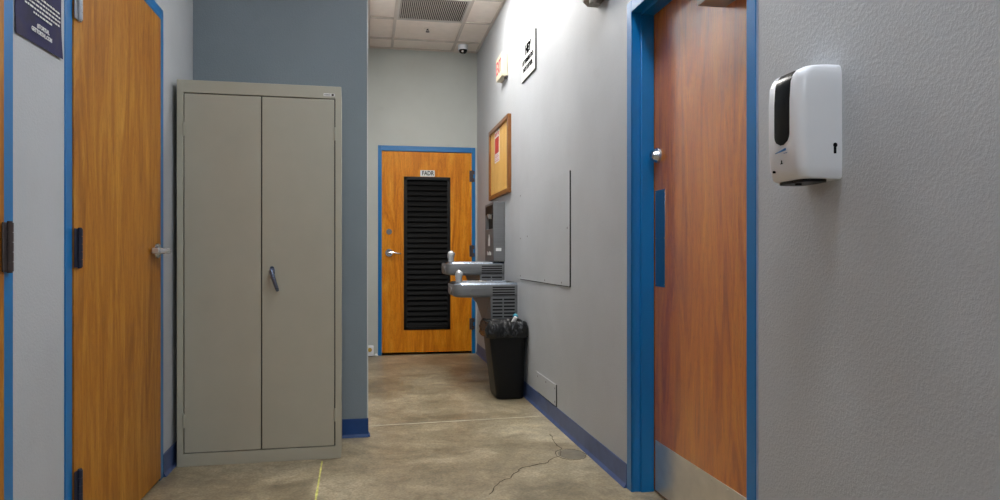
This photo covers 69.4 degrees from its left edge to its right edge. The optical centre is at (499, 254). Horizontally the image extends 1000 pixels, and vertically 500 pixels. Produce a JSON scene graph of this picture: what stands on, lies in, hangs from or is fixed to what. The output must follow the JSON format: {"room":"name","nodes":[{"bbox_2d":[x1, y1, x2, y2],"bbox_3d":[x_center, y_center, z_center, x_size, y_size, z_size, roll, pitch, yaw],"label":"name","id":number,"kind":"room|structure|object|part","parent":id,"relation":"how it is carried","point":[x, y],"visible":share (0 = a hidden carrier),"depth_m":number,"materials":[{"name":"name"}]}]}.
{"room":"building corridor","nodes":[
{"label":"building corridor","id":0,"kind":"room"},
{"bbox_2d":[13,0,192,499],"bbox_3d":[-1.051,-0.527,0.082,0.220,3.055,7.740,0,0,-10],"label":"wall","id":1,"kind":"structure","parent":0,"point":[38,74],"depth_m":2.08,"materials":[{"name":"grey paint"}]},
{"bbox_2d":[0,0,13,499],"bbox_3d":[-1.237,-0.050,1.333,0.184,2.099,1.072,0,0,-10],"label":"door","id":2,"kind":"structure","parent":1,"relation":"in","point":[6,6],"depth_m":1.84,"materials":[{"name":"brown wood"}]},
{"bbox_3d":[-1.247,-0.050,1.331,0.164,2.099,1.072,0,0,-10],"label":"frame","id":3,"kind":"part","parent":2,"relation":"part of","materials":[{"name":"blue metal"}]},
{"bbox_2d":[15,0,62,58],"bbox_3d":[-1.290,-0.791,2.028,0.006,0.418,0.290,0,0,-10],"label":"poster","id":4,"kind":"object","parent":1,"relation":"attached to","point":[38,21],"visible":1,"depth_m":2.04,"materials":[{"name":"paper"}]},
{"bbox_2d":[25,0,59,26],"bbox_3d":[-1.292,-0.694,2.038,0.001,0.056,0.240,0,0,-10],"label":"print","id":5,"kind":"object","parent":4,"relation":"attached to","point":[45,12],"depth_m":2.05},
{"bbox_2d":[64,0,170,499],"bbox_3d":[-1.469,-0.050,2.713,0.224,2.099,1.070,0,0,-10],"label":"door","id":6,"kind":"structure","parent":1,"relation":"in","point":[114,250],"depth_m":2.59,"materials":[{"name":"brown wood"}]},
{"bbox_3d":[-1.483,-0.018,3.136,0.016,0.068,0.068,0,0,-10],"label":"lever handle","id":7,"kind":"part","parent":6,"relation":"part of","materials":[{"name":"silver metal"}]},
{"bbox_3d":[-1.450,-0.018,3.094,0.050,0.026,0.118,0,0,-10],"label":"lever","id":8,"kind":"part","parent":6,"relation":"part of","materials":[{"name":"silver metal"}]},
{"bbox_2d":[163,441,176,476],"bbox_3d":[-0.926,0.949,0.054,0.016,0.102,7.640,0,0,-10],"label":"baseboard","id":9,"kind":"structure","parent":1,"relation":"attached to","point":[170,456],"depth_m":3.34,"materials":[{"name":"plastic"}]},
{"bbox_2d":[193,0,366,418],"bbox_3d":[-1.593,-0.527,5.564,1.125,3.055,3.440,0,0,-10],"label":"wall partition","id":10,"kind":"structure","parent":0,"point":[291,42],"depth_m":3.94,"materials":[{"name":"paint"}]},
{"bbox_2d":[342,418,369,438],"bbox_3d":[-1.172,0.949,3.918,0.921,0.102,0.081,0,0,-10],"label":"baseboard","id":11,"kind":"structure","parent":10,"relation":"attached to","point":[351,428],"depth_m":3.96,"materials":[{"name":"plastic"}]},
{"bbox_2d":[367,0,367,417],"bbox_3d":[-0.730,-0.579,3.978,0.006,2.948,0.011,0,0,-10],"label":"trim","id":12,"kind":"structure","parent":10,"relation":"attached to","point":[367,0],"depth_m":3.97,"materials":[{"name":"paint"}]},
{"bbox_2d":[141,351,666,499],"bbox_3d":[-0.190,1.060,1.836,2.704,0.121,11.280,0,0,-10],"label":"floor","id":13,"kind":"structure","parent":0,"point":[437,429],"depth_m":3.53,"materials":[{"name":"concrete"}]},
{"bbox_2d":[177,79,341,466],"bbox_3d":[-1.187,0.086,3.645,0.757,1.828,0.428,0,0,-12],"label":"storage cabinet","id":14,"kind":"object","parent":13,"relation":"on","point":[259,165],"visible":1,"depth_m":3.48,"materials":[{"name":"metal"}]},
{"bbox_3d":[-1.323,0.086,3.452,0.345,1.699,0.018,0,0,-12],"label":"door","id":15,"kind":"part","parent":14,"relation":"part of","materials":[{"name":"metal"}]},
{"bbox_3d":[-1.083,0.123,3.459,0.046,0.107,0.021,0,0,2],"label":"handle lever","id":16,"kind":"part","parent":14,"relation":"part of","materials":[{"name":"silver metal"}]},
{"bbox_3d":[-0.982,0.086,3.523,0.339,1.699,0.018,0,0,-12],"label":"door","id":17,"kind":"part","parent":14,"relation":"part of","materials":[{"name":"metal"}]},
{"bbox_2d":[368,345,373,356],"bbox_3d":[-1.312,0.948,7.125,0.128,0.104,0.066,0,0,-10],"label":"box","id":18,"kind":"object","parent":13,"relation":"on","point":[370,347],"visible":0.56,"depth_m":7.11,"materials":[{"name":"plastic"}]},
{"bbox_2d":[484,337,524,399],"bbox_3d":[0.024,0.752,5.133,0.281,0.496,0.336,0,0,-10],"label":"waste bin","id":19,"kind":"object","parent":13,"relation":"on","point":[505,357],"visible":0.73,"depth_m":4.99,"materials":[{"name":"black plastic"}]},
{"bbox_2d":[479,318,527,338],"bbox_3d":[0.019,0.516,5.132,0.300,0.116,0.373,0,0,-10],"label":"liner","id":20,"kind":"object","parent":19,"relation":"in","point":[489,328],"visible":0.98,"depth_m":4.97,"materials":[{"name":"black plastic"}]},
{"bbox_2d":[368,48,476,354],"bbox_3d":[-0.740,-0.527,7.367,1.395,3.055,0.200,0,0,-10],"label":"wall","id":21,"kind":"structure","parent":0,"point":[416,98],"depth_m":7.24,"materials":[{"name":"paint"}]},
{"bbox_2d":[378,145,474,355],"bbox_3d":[-0.740,-0.046,7.310,0.979,2.092,0.233,0,0,-10],"label":"door","id":22,"kind":"structure","parent":21,"relation":"in","point":[421,219],"depth_m":7.26,"materials":[{"name":"brown wood"}]},
{"bbox_3d":[-1.103,-0.022,7.183,0.080,0.080,0.021,0,0,-10],"label":"lever handle","id":23,"kind":"part","parent":22,"relation":"part of","materials":[{"name":"silver metal"}]},
{"bbox_3d":[-0.731,-0.018,7.259,0.468,1.535,0.012,0,0,-10],"label":"louver frame","id":24,"kind":"part","parent":22,"relation":"part of","materials":[{"name":"black plastic"}]},
{"bbox_2d":[420,170,434,176],"bbox_3d":[-0.728,-0.820,7.259,0.146,0.064,0.004,0,0,-10],"label":"door sign","id":25,"kind":"object","parent":22,"relation":"attached to","point":[423,173],"visible":1,"depth_m":7.26,"materials":[{"name":"white plastic"}]},
{"bbox_2d":[368,0,505,53],"bbox_3d":[-0.239,-2.104,1.827,2.444,0.102,11.280,0,0,-10],"label":"ceiling","id":26,"kind":"structure","parent":0,"point":[385,31],"depth_m":6.61,"materials":[{"name":"tile"}]},
{"bbox_2d":[397,0,471,22],"bbox_3d":[-0.563,-2.057,6.052,0.579,0.020,0.573,0,0,-10],"label":"ceiling vent","id":27,"kind":"object","parent":26,"relation":"in","point":[448,11],"visible":1,"depth_m":6.07,"materials":[{"name":"metal"}]},
{"bbox_2d":[458,44,467,53],"bbox_3d":[-0.362,-2.011,7.069,0.100,0.088,0.103,0,0,-10],"label":"security camera","id":28,"kind":"object","parent":26,"relation":"attached to","point":[462,48],"visible":1,"depth_m":7.03,"materials":[{"name":"white plastic"}]},
{"bbox_2d":[477,0,999,499],"bbox_3d":[0.837,-0.527,2.125,0.220,3.055,11.080,0,0,-10],"label":"wall","id":29,"kind":"structure","parent":0,"point":[879,283],"depth_m":1.70,"materials":[{"name":"grey paint"}]},
{"bbox_2d":[442,202,504,301],"bbox_3d":[-0.239,-0.016,6.056,0.481,0.832,0.473,0,0,-10],"label":"fountain","id":30,"kind":"object","parent":29,"relation":"attached to","point":[492,268],"visible":0.69,"depth_m":5.86,"materials":[{"name":"silver metal"}]},
{"bbox_2d":[442,263,504,274],"bbox_3d":[-0.237,0.118,6.067,0.475,0.094,0.452,0,0,-10],"label":"basin","id":31,"kind":"object","parent":30,"relation":"in","point":[447,268],"depth_m":5.85,"materials":[{"name":"silver metal"}]},
{"bbox_2d":[485,202,504,261],"bbox_3d":[-0.045,-0.190,6.068,0.096,0.485,0.425,0,0,-10],"label":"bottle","id":32,"kind":"object","parent":30,"relation":"on","point":[494,211],"depth_m":5.86,"materials":[{"name":"silver metal"}]},
{"bbox_2d":[448,270,516,318],"bbox_3d":[-0.146,0.330,5.553,0.481,0.439,0.457,0,0,-10],"label":"fountain","id":33,"kind":"object","parent":29,"relation":"attached to","point":[494,299],"visible":0.84,"depth_m":5.36,"materials":[{"name":"silver metal"}]},
{"bbox_2d":[448,282,516,297],"bbox_3d":[-0.144,0.267,5.556,0.475,0.094,0.452,0,0,-10],"label":"basin","id":34,"kind":"object","parent":33,"relation":"in","point":[456,289],"depth_m":5.34,"materials":[{"name":"silver metal"}]},
{"bbox_2d":[489,113,510,200],"bbox_3d":[-0.008,-0.793,6.047,0.030,0.613,0.900,0,0,-10],"label":"notice board","id":35,"kind":"object","parent":29,"relation":"attached to","point":[499,172],"visible":1,"depth_m":5.94,"materials":[{"name":"brown wood"}]},
{"bbox_2d":[495,129,498,162],"bbox_3d":[-0.026,-0.925,6.143,0.003,0.270,0.215,0,0,-10],"label":"flyer","id":36,"kind":"object","parent":35,"relation":"attached to","point":[497,131],"visible":1,"depth_m":6.12,"materials":[{"name":"red paper"}]},
{"bbox_3d":[0.000,-0.793,6.049,0.014,0.593,0.880,0,0,-10],"label":"panel","id":37,"kind":"part","parent":35,"relation":"part of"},
{"bbox_2d":[496,52,507,82],"bbox_3d":[0.015,-1.512,5.856,0.054,0.200,0.255,0,0,-10],"label":"exit sign","id":38,"kind":"object","parent":29,"relation":"attached to","point":[502,61],"visible":1,"depth_m":5.74,"materials":[{"name":"beige plastic"}]},
{"bbox_2d":[521,28,536,83],"bbox_3d":[0.196,-1.363,4.976,0.014,0.266,0.432,0,0,-10],"label":"wall sign","id":39,"kind":"object","parent":29,"relation":"attached to","point":[529,48],"visible":1,"depth_m":4.92,"materials":[{"name":"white plastic"}]},
{"bbox_2d":[520,170,570,286],"bbox_3d":[0.266,-0.143,4.615,0.007,0.642,1.329,0,0,-10],"label":"access panel","id":40,"kind":"object","parent":29,"relation":"attached to","point":[545,207],"visible":1,"depth_m":4.48,"materials":[{"name":"grey metal"}]},
{"bbox_2d":[537,372,556,406],"bbox_3d":[0.287,0.830,4.496,0.007,0.131,0.498,0,0,-10],"label":"access panel","id":41,"kind":"object","parent":29,"relation":"attached to","point":[546,388],"visible":1,"depth_m":4.45,"materials":[{"name":"grey metal"}]},
{"bbox_2d":[476,343,626,487],"bbox_3d":[0.738,0.949,2.006,0.016,0.102,10.880,0,0,-10],"label":"baseboard","id":42,"kind":"structure","parent":29,"relation":"attached to","point":[606,459],"depth_m":3.78,"materials":[{"name":"plastic"}]},
{"bbox_2d":[583,0,603,7],"bbox_3d":[0.451,-1.302,3.401,0.080,0.256,0.210,0,0,-10],"label":"emergency light","id":43,"kind":"object","parent":29,"relation":"attached to","point":[589,3],"visible":1,"depth_m":3.40,"materials":[{"name":"grey plastic"}]},
{"bbox_2d":[627,0,757,499],"bbox_3d":[0.709,-0.037,2.590,0.264,2.075,1.054,0,0,-10],"label":"door","id":44,"kind":"structure","parent":29,"relation":"in","point":[692,65],"depth_m":2.69,"materials":[{"name":"brown wood"}]},
{"bbox_3d":[0.663,-0.069,2.991,0.004,0.402,0.102,0,0,-10],"label":"push plate","id":45,"kind":"part","parent":44,"relation":"part of","materials":[{"name":"metal"}]},
{"bbox_3d":[0.733,0.883,2.605,0.004,0.210,0.885,0,0,-10],"label":"kick plate","id":46,"kind":"part","parent":44,"relation":"part of","materials":[{"name":"silver metal"}]},
{"bbox_2d":[769,64,841,185],"bbox_3d":[0.733,-0.309,1.756,0.116,0.282,0.146,0,0,-10],"label":"dispenser","id":47,"kind":"object","parent":29,"relation":"attached to","point":[805,103],"visible":1,"depth_m":1.69,"materials":[{"name":"white plastic"}]},
{"bbox_3d":[0.737,-0.175,1.759,0.068,0.014,0.117,0,0,-10],"label":"nozzle plate","id":48,"kind":"part","parent":47,"relation":"part of","materials":[{"name":"black plastic"}]}
]}

